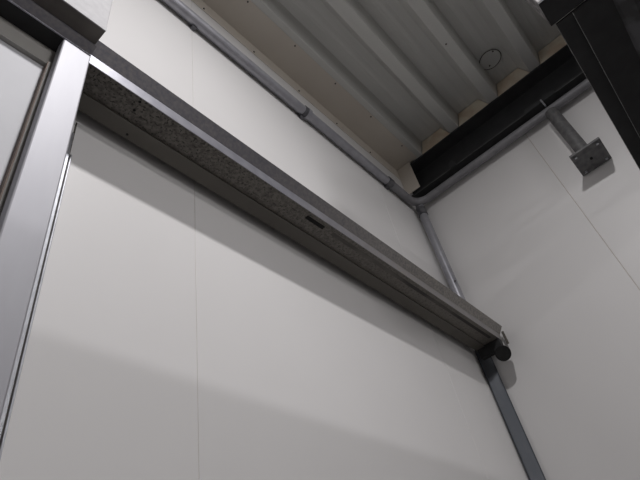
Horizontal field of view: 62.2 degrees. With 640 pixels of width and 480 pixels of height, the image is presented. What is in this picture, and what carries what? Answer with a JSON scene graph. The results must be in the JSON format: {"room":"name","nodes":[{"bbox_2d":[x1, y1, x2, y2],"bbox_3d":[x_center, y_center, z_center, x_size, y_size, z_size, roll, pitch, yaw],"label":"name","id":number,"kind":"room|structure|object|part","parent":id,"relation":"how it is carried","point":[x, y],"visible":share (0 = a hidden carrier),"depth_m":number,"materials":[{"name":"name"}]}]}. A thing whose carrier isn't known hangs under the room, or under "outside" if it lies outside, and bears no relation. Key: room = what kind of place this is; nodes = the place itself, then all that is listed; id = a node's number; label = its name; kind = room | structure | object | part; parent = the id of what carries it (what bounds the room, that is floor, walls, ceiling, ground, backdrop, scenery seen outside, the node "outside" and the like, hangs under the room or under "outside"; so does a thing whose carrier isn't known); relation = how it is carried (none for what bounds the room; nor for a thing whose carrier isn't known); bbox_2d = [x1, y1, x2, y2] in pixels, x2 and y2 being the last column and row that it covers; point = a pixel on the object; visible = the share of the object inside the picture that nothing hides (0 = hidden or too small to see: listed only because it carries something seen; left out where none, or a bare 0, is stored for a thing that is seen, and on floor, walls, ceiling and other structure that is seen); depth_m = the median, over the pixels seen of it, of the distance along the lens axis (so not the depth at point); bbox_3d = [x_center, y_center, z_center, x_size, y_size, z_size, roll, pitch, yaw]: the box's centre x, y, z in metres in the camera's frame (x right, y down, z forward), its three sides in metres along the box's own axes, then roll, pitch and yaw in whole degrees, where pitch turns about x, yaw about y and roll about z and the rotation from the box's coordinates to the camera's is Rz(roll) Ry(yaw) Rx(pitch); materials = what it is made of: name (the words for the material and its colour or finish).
{"room":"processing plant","nodes":[
{"label":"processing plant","id":0,"kind":"room"},
{"bbox_2d":[0,0,528,479],"bbox_3d":[-0.895,-0.104,0.481,0.080,4.100,5.319,-37,-47,24],"label":"wall","id":1,"kind":"structure","parent":0,"point":[176,333],"depth_m":1.28,"materials":[{"name":"beige paint"}]},
{"bbox_2d":[0,16,55,65],"bbox_3d":[-1.084,-0.709,0.555,0.010,0.064,1.652,-37,-47,24],"label":"trim","id":2,"kind":"structure","parent":1,"relation":"attached to","point":[11,34],"depth_m":1.02,"materials":[{"name":"grey metal"}]},
{"bbox_2d":[0,0,96,56],"bbox_3d":[-1.048,-0.740,0.580,0.057,0.022,1.704,-37,-47,24],"label":"door frame","id":3,"kind":"structure","parent":1,"relation":"attached to","point":[26,15],"depth_m":1.04,"materials":[{"name":"black paint"}]},
{"bbox_2d":[31,0,510,360],"bbox_3d":[-0.442,-0.281,1.221,0.162,0.183,3.688,-37,-47,24],"label":"door track","id":4,"kind":"object","parent":1,"relation":"attached to","point":[116,94],"visible":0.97,"depth_m":1.48,"materials":[{"name":"metal"}]},
{"bbox_2d":[33,0,112,43],"bbox_3d":[-1.149,-0.965,0.848,0.198,0.580,1.711,-37,-47,24],"label":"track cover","id":5,"kind":"object","parent":4,"relation":"attached to","point":[89,18],"visible":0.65,"depth_m":1.13,"materials":[{"name":"grey metal"}]},
{"bbox_2d":[191,0,416,179],"bbox_3d":[-1.173,-1.516,1.615,0.148,0.094,5.165,-37,-47,24],"label":"trim","id":6,"kind":"structure","parent":1,"relation":"attached to","point":[242,19],"depth_m":2.68,"materials":[{"name":"beige metal"}]},
{"bbox_2d":[161,0,590,299],"bbox_3d":[0.126,-1.811,0.531,3.251,0.962,5.100,-37,-47,24],"label":"conduit","id":7,"kind":"object","parent":1,"relation":"attached to","point":[196,22],"visible":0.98,"depth_m":2.64,"materials":[{"name":"metal"}]},
{"bbox_2d":[474,350,545,479],"bbox_3d":[0.957,1.448,1.525,0.062,2.640,0.012,-4,-43,-10],"label":"channel","id":8,"kind":"object","parent":1,"relation":"attached to","point":[531,465],"visible":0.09,"depth_m":2.18,"materials":[{"name":"metal"}]},
{"bbox_2d":[251,0,584,163],"bbox_3d":[0.440,-2.764,0.831,4.672,0.104,5.285,-37,-47,24],"label":"ceiling","id":9,"kind":"structure","parent":0,"point":[414,65],"depth_m":2.78,"materials":[{"name":"metal"}]},
{"bbox_3d":[0.936,-0.993,2.918,0.112,0.004,0.112,-21,-43,8],"label":"patch plate","id":10,"kind":"part","parent":9,"relation":"part of","materials":[{"name":"metal"}]},
{"bbox_2d":[424,87,639,479],"bbox_3d":[2.476,-0.075,1.032,4.348,3.655,0.060,-37,-47,24],"label":"wall","id":11,"kind":"structure","parent":0,"point":[549,252],"depth_m":2.32,"materials":[{"name":"beige paint"}]},
{"bbox_2d":[397,44,586,197],"bbox_3d":[1.754,-1.218,2.518,3.349,0.289,0.118,-37,-47,24],"label":"channel","id":12,"kind":"object","parent":11,"relation":"attached to","point":[560,73],"visible":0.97,"depth_m":3.00,"materials":[{"name":"black metal"}]},
{"bbox_2d":[422,128,449,153],"bbox_3d":[0.704,-0.593,3.216,0.203,0.094,0.057,-37,-47,24],"label":"foam closure","id":13,"kind":"object","parent":12,"relation":"on","point":[437,136],"visible":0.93,"depth_m":3.20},
{"bbox_2d":[458,99,487,125],"bbox_3d":[0.897,-0.739,3.108,0.203,0.094,0.057,-37,-47,24],"label":"foam closure","id":14,"kind":"object","parent":12,"relation":"on","point":[476,106],"visible":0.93,"depth_m":3.09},
{"bbox_2d":[497,68,529,95],"bbox_3d":[1.090,-0.885,3.000,0.203,0.094,0.057,-37,-47,24],"label":"foam closure","id":15,"kind":"object","parent":12,"relation":"on","point":[518,74],"visible":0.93,"depth_m":2.98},
{"bbox_3d":[1.143,-0.719,2.765,0.170,0.026,0.004,-37,-47,24],"label":"splice plate","id":16,"kind":"part","parent":12,"relation":"part of","materials":[{"name":"black metal"}]},
{"bbox_2d":[538,35,566,63],"bbox_3d":[1.283,-1.032,2.893,0.203,0.094,0.057,-37,-47,24],"label":"foam closure","id":17,"kind":"object","parent":12,"relation":"on","point":[559,42],"visible":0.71,"depth_m":2.88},
{"bbox_2d":[525,0,639,169],"bbox_3d":[1.330,-0.792,1.828,0.875,0.252,1.074,-37,-47,24],"label":"beam","id":18,"kind":"structure","parent":11,"relation":"attached to","point":[603,36],"depth_m":1.77,"materials":[{"name":"metal"}]},
{"bbox_3d":[1.003,-1.017,1.546,0.874,0.196,0.100,-37,-47,24],"label":"cross plate","id":19,"kind":"part","parent":18,"relation":"part of","materials":[{"name":"grey metal"}]},
{"bbox_3d":[1.349,-0.691,1.824,0.656,0.010,0.966,-37,-47,24],"label":"plate","id":20,"kind":"part","parent":18,"relation":"part of","materials":[{"name":"black paint"}]},
{"bbox_2d":[545,107,611,175],"bbox_3d":[1.186,-0.513,2.520,0.141,0.412,0.168,-37,-47,24],"label":"mounting bracket","id":21,"kind":"object","parent":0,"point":[586,157],"visible":1,"depth_m":2.43,"materials":[{"name":"metal"}]},
{"bbox_3d":[1.220,-0.373,2.389,0.141,0.012,0.168,-37,-47,24],"label":"plate","id":22,"kind":"part","parent":21,"relation":"part of","materials":[{"name":"grey metal"}]},
{"bbox_3d":[1.066,0.182,-1.841,4.510,0.100,5.450,-37,-47,24],"label":"floor","id":23,"kind":"structure","parent":0,"visible":0},
{"bbox_2d":[0,39,89,459],"bbox_3d":[-0.311,0.599,0.265,0.170,2.600,0.126,-37,-47,24],"label":"post","id":24,"kind":"object","parent":23,"relation":"on","point":[29,215],"visible":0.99,"depth_m":0.78,"materials":[{"name":"metal"}]},
{"bbox_2d":[0,39,52,215],"bbox_3d":[-0.855,0.257,-0.267,0.088,2.560,1.552,-37,-47,24],"label":"door","id":25,"kind":"structure","parent":24,"relation":"attached to","point":[23,79],"depth_m":0.92,"materials":[{"name":"white metal"}]}
]}

